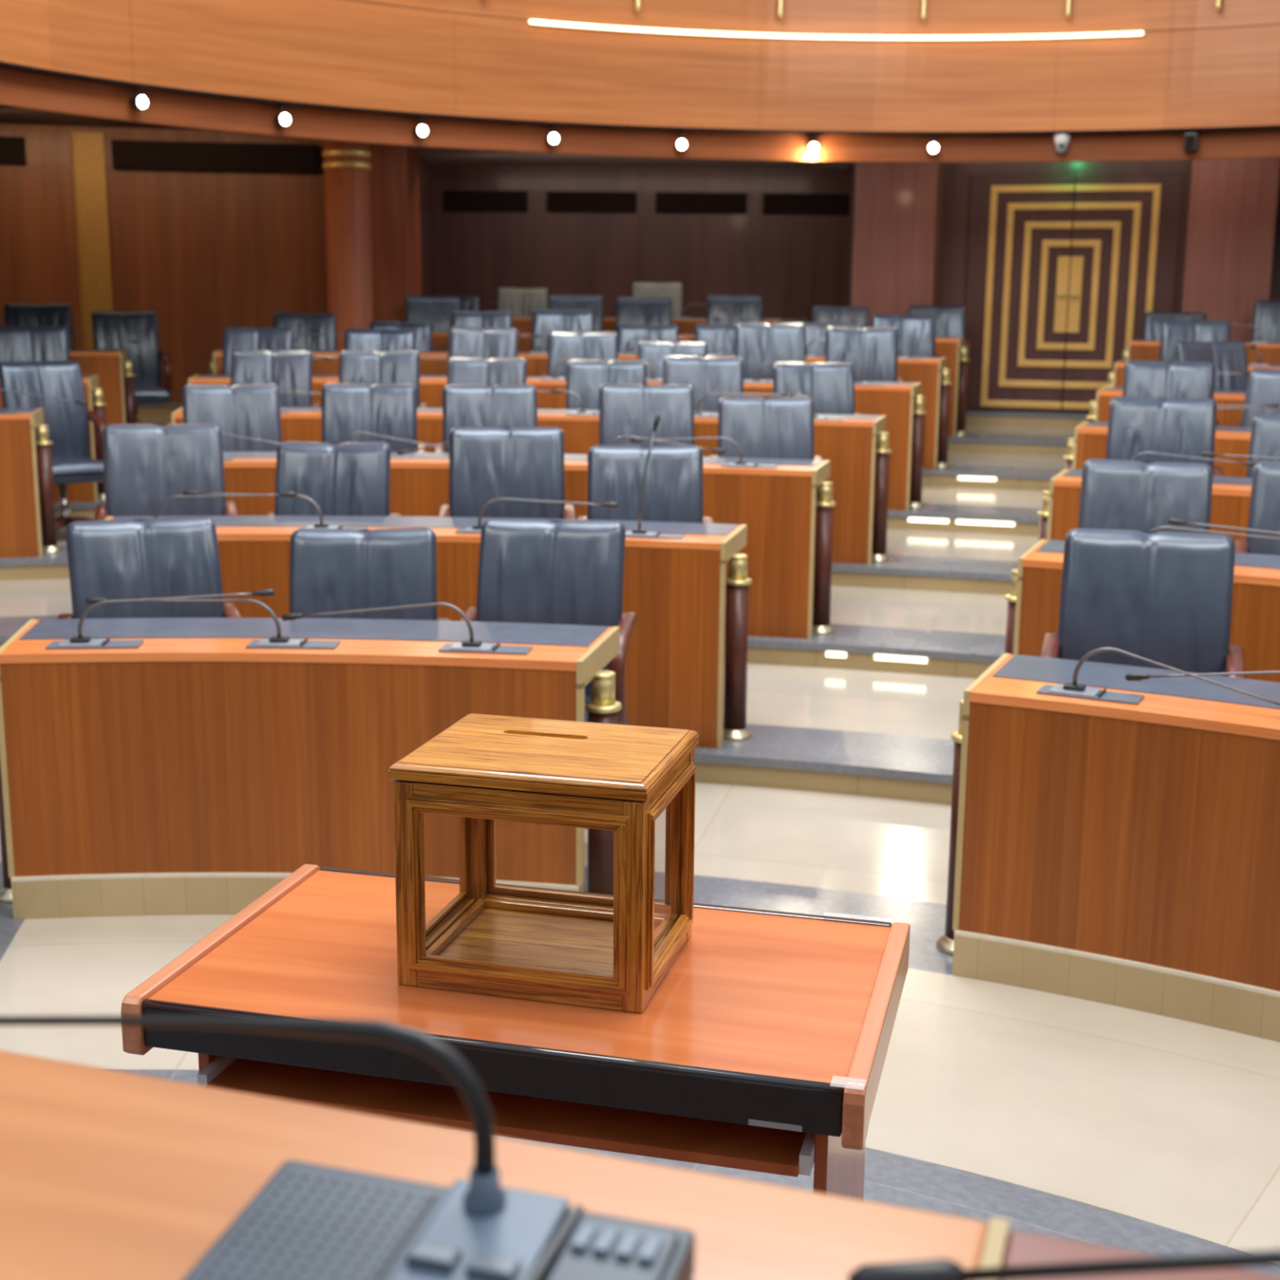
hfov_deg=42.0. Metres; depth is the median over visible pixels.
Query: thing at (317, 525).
socket
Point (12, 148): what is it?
air vent
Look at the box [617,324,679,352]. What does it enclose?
armchair
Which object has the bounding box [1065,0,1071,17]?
brass post
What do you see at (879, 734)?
floor
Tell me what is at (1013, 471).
floor
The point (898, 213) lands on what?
wall pillar
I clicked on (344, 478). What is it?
armchair
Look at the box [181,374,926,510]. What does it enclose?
curved desk
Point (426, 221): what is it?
wall
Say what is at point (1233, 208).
wall pillar
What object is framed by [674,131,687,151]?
spotlight
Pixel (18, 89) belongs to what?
wall
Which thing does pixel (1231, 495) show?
curved desk
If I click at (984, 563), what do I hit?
floor
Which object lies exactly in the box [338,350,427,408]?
armchair
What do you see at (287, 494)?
gooseneck microphone
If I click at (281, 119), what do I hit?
spotlight
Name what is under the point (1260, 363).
gooseneck microphone
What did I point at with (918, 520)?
step light
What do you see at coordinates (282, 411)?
gooseneck microphone
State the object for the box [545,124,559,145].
spotlight
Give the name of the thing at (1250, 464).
gooseneck microphone
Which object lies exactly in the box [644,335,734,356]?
gooseneck microphone
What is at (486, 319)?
armchair
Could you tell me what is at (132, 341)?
gooseneck microphone
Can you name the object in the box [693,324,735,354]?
armchair
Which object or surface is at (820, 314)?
armchair
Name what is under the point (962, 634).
floor
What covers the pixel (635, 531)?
socket
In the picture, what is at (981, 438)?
floor
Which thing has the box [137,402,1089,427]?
floor
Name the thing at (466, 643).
socket
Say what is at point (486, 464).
armchair
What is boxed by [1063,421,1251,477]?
curved desk
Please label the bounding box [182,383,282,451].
armchair
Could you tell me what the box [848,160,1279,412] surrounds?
wall
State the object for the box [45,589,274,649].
gooseneck microphone
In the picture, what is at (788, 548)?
curved desk
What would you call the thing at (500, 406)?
armchair
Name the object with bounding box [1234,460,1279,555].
armchair
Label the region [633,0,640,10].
brass post
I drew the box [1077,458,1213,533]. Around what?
armchair
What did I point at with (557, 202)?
air vent
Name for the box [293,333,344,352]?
gooseneck microphone
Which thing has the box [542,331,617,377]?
armchair
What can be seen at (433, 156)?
ceiling
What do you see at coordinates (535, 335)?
gooseneck microphone
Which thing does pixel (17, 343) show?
armchair
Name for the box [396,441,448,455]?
gooseneck microphone
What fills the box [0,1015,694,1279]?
unit
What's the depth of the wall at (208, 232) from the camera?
14.43 m
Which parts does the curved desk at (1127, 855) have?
trim, panel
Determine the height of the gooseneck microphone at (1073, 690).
0.130 m
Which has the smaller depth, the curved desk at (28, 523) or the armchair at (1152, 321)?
the curved desk at (28, 523)
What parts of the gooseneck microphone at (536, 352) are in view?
plate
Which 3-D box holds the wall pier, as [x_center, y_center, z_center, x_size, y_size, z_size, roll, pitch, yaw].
[-2.297,-3.260,14.826,0.590,2.420,0.850,0,12,0]
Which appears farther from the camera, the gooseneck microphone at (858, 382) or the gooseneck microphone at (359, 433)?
the gooseneck microphone at (858, 382)
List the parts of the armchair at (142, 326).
backrest, seat, armrest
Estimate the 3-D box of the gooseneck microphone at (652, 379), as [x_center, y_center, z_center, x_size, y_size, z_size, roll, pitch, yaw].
[-0.089,-1.712,10.577,0.678,0.136,0.090,2,12,6]
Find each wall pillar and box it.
[851,162,944,327]
[1181,157,1279,342]
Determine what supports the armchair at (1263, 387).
on the floor at (984, 563)
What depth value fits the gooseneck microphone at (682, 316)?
14.84 m
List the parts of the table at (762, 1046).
leg panel, rail, leg panel, rail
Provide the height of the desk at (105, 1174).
1.252 m
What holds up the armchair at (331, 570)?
on the floor at (1172, 1123)
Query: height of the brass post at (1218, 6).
0.900 m
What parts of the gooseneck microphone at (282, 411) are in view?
plate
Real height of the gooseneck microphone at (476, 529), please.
0.131 m
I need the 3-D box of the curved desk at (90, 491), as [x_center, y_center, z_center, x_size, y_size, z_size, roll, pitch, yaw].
[-4.755,-1.213,10.179,2.906,0.762,0.589,-4,12,-19]
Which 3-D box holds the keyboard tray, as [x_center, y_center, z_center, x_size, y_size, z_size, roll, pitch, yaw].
[-0.162,0.632,2.477,0.954,0.030,0.575,0,12,0]
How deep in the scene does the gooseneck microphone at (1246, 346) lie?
10.99 m
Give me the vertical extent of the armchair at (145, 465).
1.092 m
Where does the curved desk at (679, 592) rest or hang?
on the floor at (879, 734)
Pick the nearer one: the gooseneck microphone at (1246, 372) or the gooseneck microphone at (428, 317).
the gooseneck microphone at (1246, 372)
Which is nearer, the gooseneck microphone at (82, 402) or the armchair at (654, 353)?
the gooseneck microphone at (82, 402)
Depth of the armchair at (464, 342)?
11.30 m
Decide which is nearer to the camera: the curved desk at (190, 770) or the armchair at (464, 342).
the curved desk at (190, 770)
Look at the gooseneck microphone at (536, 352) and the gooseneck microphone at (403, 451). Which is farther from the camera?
the gooseneck microphone at (536, 352)
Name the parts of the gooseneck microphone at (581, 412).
plate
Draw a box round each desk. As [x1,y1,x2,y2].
[0,374,106,502]
[0,408,62,557]
[0,617,621,919]
[0,1050,1279,1279]
[69,349,137,425]
[104,515,751,748]
[167,407,892,564]
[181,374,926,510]
[206,350,952,469]
[222,451,835,639]
[431,331,969,436]
[512,315,782,333]
[936,653,1279,1042]
[1004,539,1279,682]
[1037,469,1252,542]
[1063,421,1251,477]
[1086,386,1245,426]
[1104,360,1279,386]
[1122,339,1279,364]
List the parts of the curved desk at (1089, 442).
trim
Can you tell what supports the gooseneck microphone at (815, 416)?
on the curved desk at (860, 461)
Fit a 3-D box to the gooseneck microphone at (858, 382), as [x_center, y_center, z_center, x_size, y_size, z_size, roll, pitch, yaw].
[1.188,-1.663,10.394,0.678,0.136,0.090,3,12,12]
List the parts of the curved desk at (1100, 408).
trim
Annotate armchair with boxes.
[0,325,69,362]
[0,360,106,532]
[4,302,79,349]
[57,515,242,618]
[91,310,172,423]
[94,423,238,519]
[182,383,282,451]
[214,327,293,374]
[230,350,320,407]
[266,441,400,516]
[273,311,337,350]
[288,528,449,620]
[321,382,426,452]
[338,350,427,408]
[344,328,422,375]
[369,320,432,351]
[404,295,460,331]
[431,295,479,311]
[434,384,537,452]
[438,426,575,519]
[440,357,527,408]
[441,326,518,375]
[444,311,518,351]
[459,518,636,829]
[497,287,547,316]
[526,309,594,351]
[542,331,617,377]
[547,295,603,331]
[565,359,646,409]
[577,444,713,523]
[599,383,704,456]
[614,297,671,333]
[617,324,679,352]
[631,281,686,317]
[637,341,707,377]
[662,355,743,411]
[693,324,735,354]
[706,294,762,324]
[709,396,826,501]
[734,322,805,379]
[773,362,860,414]
[795,322,854,355]
[811,306,868,328]
[825,326,903,382]
[871,313,940,357]
[907,305,969,429]
[1040,528,1245,678]
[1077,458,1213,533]
[1105,396,1223,476]
[1122,360,1220,426]
[1142,311,1206,340]
[1153,319,1230,361]
[1174,341,1248,391]
[1231,368,1279,426]
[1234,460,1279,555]
[1239,413,1279,478]
[1245,300,1279,342]
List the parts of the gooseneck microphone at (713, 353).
plate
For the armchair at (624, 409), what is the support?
on the floor at (962, 634)
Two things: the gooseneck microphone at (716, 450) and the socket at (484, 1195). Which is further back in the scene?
the gooseneck microphone at (716, 450)
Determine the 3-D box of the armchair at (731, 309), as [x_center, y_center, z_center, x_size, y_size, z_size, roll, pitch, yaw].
[0.799,-2.340,13.985,0.558,1.078,0.598,0,12,-1]
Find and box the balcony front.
[0,0,1279,135]
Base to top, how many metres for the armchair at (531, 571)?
1.027 m
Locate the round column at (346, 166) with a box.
[322,140,373,350]
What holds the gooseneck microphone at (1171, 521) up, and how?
on the curved desk at (1033, 600)
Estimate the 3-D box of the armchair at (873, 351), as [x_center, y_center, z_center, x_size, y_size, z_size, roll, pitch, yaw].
[1.450,-1.490,10.941,0.558,1.102,0.598,1,12,4]
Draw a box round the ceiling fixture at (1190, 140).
[1182,132,1199,151]
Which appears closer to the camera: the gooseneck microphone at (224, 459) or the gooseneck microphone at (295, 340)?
the gooseneck microphone at (224, 459)
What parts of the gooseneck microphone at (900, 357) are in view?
plate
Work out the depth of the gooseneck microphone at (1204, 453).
6.91 m
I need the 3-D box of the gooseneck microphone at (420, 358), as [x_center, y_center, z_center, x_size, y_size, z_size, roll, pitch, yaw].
[-1.260,-1.730,10.615,0.678,0.136,0.090,0,12,0]
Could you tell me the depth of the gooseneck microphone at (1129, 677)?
4.11 m
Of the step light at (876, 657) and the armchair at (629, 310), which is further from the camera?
the armchair at (629, 310)
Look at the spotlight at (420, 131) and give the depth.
11.01 m
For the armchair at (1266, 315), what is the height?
1.078 m
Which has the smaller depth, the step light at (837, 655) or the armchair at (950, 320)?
the step light at (837, 655)
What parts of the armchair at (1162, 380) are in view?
backrest, armrest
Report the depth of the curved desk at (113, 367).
11.75 m
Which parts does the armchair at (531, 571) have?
armrest, backrest, seat, armrest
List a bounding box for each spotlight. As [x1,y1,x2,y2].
[128,86,147,110]
[274,104,290,126]
[413,116,427,137]
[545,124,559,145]
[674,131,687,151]
[807,134,819,154]
[927,134,939,154]
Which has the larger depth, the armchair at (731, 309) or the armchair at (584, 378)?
the armchair at (731, 309)
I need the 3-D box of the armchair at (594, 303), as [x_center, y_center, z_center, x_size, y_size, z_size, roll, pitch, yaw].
[-0.556,-2.368,14.090,0.558,1.068,0.598,1,12,1]
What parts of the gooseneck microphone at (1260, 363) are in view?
plate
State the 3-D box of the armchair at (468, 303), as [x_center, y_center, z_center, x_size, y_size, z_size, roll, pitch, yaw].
[-1.736,-2.724,15.521,0.558,0.944,0.598,0,12,-2]
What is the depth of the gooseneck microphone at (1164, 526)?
5.47 m
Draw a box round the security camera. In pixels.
[1053,133,1070,153]
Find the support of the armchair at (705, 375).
on the floor at (984, 563)
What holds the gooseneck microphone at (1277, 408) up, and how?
on the curved desk at (1089, 442)
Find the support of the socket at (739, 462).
attached to the gooseneck microphone at (740, 464)
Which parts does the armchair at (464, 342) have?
backrest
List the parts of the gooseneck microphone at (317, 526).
plate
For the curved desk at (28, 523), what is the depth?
8.91 m
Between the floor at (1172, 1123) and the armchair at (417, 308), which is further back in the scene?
the armchair at (417, 308)
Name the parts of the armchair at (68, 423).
backrest, seat, armrest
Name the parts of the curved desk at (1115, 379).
trim, panel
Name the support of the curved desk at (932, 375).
on the floor at (1013, 471)
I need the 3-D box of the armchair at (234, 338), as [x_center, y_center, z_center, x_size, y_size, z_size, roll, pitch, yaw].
[-2.575,-1.540,11.110,0.558,1.061,0.598,1,12,0]
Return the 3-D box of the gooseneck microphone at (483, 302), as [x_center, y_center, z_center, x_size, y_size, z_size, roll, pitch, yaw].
[-1.071,-2.960,14.933,0.678,0.136,0.090,1,12,0]
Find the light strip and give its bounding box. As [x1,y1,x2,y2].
[527,19,1144,40]
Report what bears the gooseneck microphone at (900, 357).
on the curved desk at (932, 375)
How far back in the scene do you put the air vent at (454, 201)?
16.64 m
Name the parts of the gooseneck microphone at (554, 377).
plate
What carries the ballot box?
on the table at (762, 1046)
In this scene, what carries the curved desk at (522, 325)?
on the floor at (972, 416)
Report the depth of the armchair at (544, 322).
12.74 m
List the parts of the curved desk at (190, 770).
trim, panel, trim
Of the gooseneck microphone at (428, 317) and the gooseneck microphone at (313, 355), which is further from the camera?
the gooseneck microphone at (428, 317)
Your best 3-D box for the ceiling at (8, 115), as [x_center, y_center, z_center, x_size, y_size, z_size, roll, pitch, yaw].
[1.670,-3.646,10.833,25.000,0.060,16.363,0,12,0]
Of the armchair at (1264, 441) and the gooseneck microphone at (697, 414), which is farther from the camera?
the gooseneck microphone at (697, 414)
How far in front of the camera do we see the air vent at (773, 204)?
16.65 m
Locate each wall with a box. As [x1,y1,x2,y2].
[0,67,1279,162]
[0,124,328,402]
[418,156,435,296]
[432,164,853,323]
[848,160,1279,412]
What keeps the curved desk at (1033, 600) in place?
on the floor at (879, 734)
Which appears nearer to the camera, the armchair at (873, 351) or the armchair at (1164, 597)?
the armchair at (1164, 597)
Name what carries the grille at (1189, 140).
attached to the ceiling fixture at (1190, 140)
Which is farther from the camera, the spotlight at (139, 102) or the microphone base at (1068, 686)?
the spotlight at (139, 102)
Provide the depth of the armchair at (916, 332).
12.41 m
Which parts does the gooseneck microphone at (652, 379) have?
plate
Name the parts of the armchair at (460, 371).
backrest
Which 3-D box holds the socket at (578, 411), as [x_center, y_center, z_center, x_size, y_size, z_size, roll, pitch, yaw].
[-0.318,-1.251,9.137,0.052,0.013,0.040,1,12,4]
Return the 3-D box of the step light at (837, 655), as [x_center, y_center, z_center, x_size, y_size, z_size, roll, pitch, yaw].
[0.876,0.066,7.443,0.109,0.032,0.012,3,12,14]
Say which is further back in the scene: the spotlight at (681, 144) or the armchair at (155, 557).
the spotlight at (681, 144)
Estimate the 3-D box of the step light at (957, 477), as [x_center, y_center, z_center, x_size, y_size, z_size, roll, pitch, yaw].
[2.344,-1.120,11.602,0.292,0.032,0.013,4,12,16]
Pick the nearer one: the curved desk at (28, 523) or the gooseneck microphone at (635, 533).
the gooseneck microphone at (635, 533)
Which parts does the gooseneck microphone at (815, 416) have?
plate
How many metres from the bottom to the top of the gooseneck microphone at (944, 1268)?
0.100 m
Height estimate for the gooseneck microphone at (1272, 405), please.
0.151 m
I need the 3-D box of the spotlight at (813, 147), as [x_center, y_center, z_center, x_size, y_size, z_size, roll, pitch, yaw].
[1.244,-3.561,11.979,0.084,0.137,0.102,0,12,-4]
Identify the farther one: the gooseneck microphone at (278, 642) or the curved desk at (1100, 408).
the curved desk at (1100, 408)
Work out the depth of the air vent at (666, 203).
16.65 m
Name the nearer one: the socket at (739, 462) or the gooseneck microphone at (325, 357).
the socket at (739, 462)
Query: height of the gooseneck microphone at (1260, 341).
0.173 m
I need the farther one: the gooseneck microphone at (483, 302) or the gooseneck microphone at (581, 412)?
the gooseneck microphone at (483, 302)
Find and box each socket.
[69,636,90,643]
[269,635,289,642]
[314,523,328,527]
[461,640,481,647]
[463,1165,506,1216]
[471,524,482,529]
[577,410,586,413]
[631,528,646,533]
[693,412,702,414]
[734,460,746,464]
[752,378,760,381]
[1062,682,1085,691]
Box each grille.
[193,1165,436,1279]
[1185,135,1195,148]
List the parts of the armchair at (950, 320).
backrest, armrest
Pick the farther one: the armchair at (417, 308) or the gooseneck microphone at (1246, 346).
the armchair at (417, 308)
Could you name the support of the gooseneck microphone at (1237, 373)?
on the curved desk at (1100, 408)
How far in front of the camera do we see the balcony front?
11.47 m
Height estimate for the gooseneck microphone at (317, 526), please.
0.144 m
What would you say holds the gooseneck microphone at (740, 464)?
on the curved desk at (788, 548)
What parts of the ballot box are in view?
corner post, upright moulding, moulding, rail, upright moulding, corner post, upright moulding, moulding, moulding, rail, rail, lid, rail, moulding, upright moulding, corner post, upright moulding, rail, upright moulding, rail, moulding, moulding, corner post, upright moulding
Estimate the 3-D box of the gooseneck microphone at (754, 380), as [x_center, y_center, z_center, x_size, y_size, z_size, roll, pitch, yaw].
[0.945,-1.675,10.441,0.598,0.136,0.090,2,12,9]
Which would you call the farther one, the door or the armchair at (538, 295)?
the armchair at (538, 295)
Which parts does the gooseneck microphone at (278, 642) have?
plate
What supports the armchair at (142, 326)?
on the floor at (1013, 471)
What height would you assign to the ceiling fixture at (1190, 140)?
0.120 m
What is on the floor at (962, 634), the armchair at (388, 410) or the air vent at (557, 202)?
the armchair at (388, 410)
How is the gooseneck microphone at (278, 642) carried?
on the curved desk at (190, 770)
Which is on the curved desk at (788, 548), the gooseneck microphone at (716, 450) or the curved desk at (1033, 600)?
the gooseneck microphone at (716, 450)
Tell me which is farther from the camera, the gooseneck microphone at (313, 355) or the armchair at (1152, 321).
the armchair at (1152, 321)
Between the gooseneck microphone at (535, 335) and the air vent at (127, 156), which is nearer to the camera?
the gooseneck microphone at (535, 335)
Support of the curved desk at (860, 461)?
on the floor at (984, 563)
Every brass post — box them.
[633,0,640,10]
[777,0,782,17]
[920,0,926,19]
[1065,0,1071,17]
[1214,0,1221,9]
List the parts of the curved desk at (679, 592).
panel, trim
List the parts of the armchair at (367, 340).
backrest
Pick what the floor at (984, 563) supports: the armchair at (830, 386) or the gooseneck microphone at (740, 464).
the armchair at (830, 386)
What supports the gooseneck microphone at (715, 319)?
on the curved desk at (953, 348)
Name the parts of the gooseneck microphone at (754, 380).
plate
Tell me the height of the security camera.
0.140 m
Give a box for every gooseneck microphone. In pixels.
[0,388,86,413]
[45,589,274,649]
[67,333,139,351]
[84,597,340,648]
[154,491,295,517]
[182,489,368,529]
[222,432,279,460]
[279,389,321,413]
[280,391,321,397]
[281,602,532,654]
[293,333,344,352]
[312,355,339,357]
[312,356,332,359]
[345,431,448,450]
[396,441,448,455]
[419,358,449,359]
[423,316,450,333]
[454,497,617,533]
[482,301,539,317]
[518,334,540,337]
[526,336,547,354]
[536,389,562,393]
[537,390,599,415]
[540,359,635,380]
[573,358,662,382]
[612,435,724,453]
[617,336,697,355]
[625,414,685,539]
[630,436,777,468]
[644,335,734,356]
[658,318,720,324]
[673,303,706,319]
[693,392,792,417]
[720,391,844,420]
[743,362,777,383]
[746,319,807,322]
[777,360,885,385]
[805,338,826,357]
[834,320,871,322]
[848,1248,1279,1279]
[897,345,924,359]
[1036,647,1279,706]
[1124,671,1279,680]
[1130,451,1257,466]
[1149,525,1279,539]
[1168,518,1279,534]
[1169,345,1256,361]
[1191,319,1279,343]
[1201,451,1279,458]
[1215,370,1250,374]
[1215,373,1245,375]
[1216,403,1279,407]
[1216,407,1279,409]
[1245,345,1279,366]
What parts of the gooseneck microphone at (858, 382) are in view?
plate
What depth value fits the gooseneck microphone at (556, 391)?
9.11 m
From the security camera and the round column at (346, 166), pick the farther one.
the round column at (346, 166)
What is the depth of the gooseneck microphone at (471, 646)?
4.66 m
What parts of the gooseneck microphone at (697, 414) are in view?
plate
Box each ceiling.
[0,105,201,129]
[411,146,853,168]
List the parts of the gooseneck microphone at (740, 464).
plate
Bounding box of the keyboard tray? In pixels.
[197,1055,814,1177]
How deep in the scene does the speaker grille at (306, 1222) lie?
0.84 m
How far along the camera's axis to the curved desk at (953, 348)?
13.16 m
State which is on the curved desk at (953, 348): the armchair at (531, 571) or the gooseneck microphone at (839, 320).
the gooseneck microphone at (839, 320)
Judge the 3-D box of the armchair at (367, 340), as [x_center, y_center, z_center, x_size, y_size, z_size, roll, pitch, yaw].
[-1.741,-1.546,11.189,0.558,1.055,0.598,-1,12,-6]
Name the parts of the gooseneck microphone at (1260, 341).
plate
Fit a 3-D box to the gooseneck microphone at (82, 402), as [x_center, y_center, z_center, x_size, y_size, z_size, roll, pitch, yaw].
[-3.268,-1.275,8.895,0.609,0.130,0.090,-3,12,-15]
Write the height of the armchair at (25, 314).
1.091 m
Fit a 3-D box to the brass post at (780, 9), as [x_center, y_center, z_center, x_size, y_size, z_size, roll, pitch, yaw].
[0.982,-4.807,11.616,0.040,0.900,0.110,-1,12,-7]
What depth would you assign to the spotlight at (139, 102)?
9.57 m
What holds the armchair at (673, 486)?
on the floor at (879, 734)
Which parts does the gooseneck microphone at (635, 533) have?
plate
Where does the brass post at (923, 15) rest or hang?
attached to the balcony front
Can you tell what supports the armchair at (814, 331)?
on the floor at (1013, 471)
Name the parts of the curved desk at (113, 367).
trim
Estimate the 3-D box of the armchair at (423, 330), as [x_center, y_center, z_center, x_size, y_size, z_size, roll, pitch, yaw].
[-1.808,-1.919,12.646,0.558,0.973,0.598,-1,12,-7]
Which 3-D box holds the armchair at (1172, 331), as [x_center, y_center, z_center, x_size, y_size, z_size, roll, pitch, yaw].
[3.898,-1.715,11.714,0.558,1.048,0.598,3,12,10]
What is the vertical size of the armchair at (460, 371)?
1.035 m
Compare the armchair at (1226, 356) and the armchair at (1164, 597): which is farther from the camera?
the armchair at (1226, 356)
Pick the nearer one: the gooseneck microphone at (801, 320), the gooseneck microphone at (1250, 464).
the gooseneck microphone at (1250, 464)
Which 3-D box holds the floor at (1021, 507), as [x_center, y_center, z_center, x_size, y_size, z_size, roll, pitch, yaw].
[0.541,-0.651,9.866,16.886,0.121,4.508,2,12,9]
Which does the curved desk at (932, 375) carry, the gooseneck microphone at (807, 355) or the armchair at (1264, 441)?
the gooseneck microphone at (807, 355)
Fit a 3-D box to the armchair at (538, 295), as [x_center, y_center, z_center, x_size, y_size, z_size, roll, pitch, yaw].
[-1.106,-2.761,15.528,0.558,1.025,0.598,0,12,0]
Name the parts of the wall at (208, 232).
wall panel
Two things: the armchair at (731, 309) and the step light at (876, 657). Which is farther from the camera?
the armchair at (731, 309)
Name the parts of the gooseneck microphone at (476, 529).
plate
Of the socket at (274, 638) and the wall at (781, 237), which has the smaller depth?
the socket at (274, 638)
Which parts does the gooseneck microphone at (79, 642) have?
plate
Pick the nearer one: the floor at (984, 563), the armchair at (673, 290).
the floor at (984, 563)
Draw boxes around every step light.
[823,650,848,658]
[872,653,929,664]
[906,517,951,524]
[953,519,1017,527]
[955,475,998,481]
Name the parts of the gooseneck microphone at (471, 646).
plate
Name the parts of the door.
gold moulding, gold moulding, gold moulding, gold moulding, handle plate, handle, handle plate, gold moulding, gold moulding, gold moulding, gold moulding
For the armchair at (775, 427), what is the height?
1.029 m
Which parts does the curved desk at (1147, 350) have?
trim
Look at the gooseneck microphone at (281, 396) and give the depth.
9.13 m
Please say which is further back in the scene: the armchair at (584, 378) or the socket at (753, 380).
the socket at (753, 380)
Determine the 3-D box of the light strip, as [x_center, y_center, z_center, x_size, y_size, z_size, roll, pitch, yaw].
[1.347,-4.212,11.563,4.240,0.029,0.467,0,12,-4]
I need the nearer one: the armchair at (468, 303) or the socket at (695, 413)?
the socket at (695, 413)
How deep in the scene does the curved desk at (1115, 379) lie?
11.26 m
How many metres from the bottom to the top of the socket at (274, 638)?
0.013 m
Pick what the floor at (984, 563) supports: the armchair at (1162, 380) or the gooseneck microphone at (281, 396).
the armchair at (1162, 380)
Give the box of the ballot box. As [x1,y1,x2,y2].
[387,713,698,1013]
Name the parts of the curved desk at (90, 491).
trim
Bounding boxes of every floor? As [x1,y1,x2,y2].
[0,526,1038,595]
[0,578,1007,678]
[0,782,1279,1276]
[54,485,1044,536]
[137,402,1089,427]
[137,416,1075,455]
[693,662,977,804]
[922,452,1065,490]
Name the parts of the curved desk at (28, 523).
panel, trim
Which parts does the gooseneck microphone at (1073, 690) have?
plate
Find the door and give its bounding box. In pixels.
[964,173,1183,413]
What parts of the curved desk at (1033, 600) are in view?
trim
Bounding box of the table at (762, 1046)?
[120,863,910,1200]
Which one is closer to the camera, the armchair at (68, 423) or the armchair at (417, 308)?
the armchair at (68, 423)
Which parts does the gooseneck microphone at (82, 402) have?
plate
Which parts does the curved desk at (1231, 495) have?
trim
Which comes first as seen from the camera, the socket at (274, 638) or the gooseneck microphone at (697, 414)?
the socket at (274, 638)
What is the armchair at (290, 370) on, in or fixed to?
on the floor at (984, 563)
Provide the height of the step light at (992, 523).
0.032 m
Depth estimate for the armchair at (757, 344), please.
11.13 m
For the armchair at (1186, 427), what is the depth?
7.67 m
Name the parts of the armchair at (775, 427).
backrest, armrest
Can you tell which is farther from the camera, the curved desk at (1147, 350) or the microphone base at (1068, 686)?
the curved desk at (1147, 350)
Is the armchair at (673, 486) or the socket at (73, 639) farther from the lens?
the armchair at (673, 486)
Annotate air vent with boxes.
[0,136,26,165]
[111,139,318,173]
[443,190,527,212]
[546,191,636,213]
[655,192,746,214]
[762,193,849,215]
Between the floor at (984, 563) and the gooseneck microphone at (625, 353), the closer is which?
the floor at (984, 563)
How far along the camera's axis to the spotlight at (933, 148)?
11.95 m
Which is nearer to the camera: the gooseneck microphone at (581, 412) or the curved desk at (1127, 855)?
the curved desk at (1127, 855)
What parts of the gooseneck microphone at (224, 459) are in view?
plate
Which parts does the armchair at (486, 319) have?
backrest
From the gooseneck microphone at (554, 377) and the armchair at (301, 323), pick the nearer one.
the gooseneck microphone at (554, 377)
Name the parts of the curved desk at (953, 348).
trim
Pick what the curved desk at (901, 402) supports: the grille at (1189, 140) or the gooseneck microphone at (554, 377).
the gooseneck microphone at (554, 377)
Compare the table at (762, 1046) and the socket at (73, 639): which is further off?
the socket at (73, 639)
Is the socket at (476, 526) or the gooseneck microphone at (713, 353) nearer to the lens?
the socket at (476, 526)

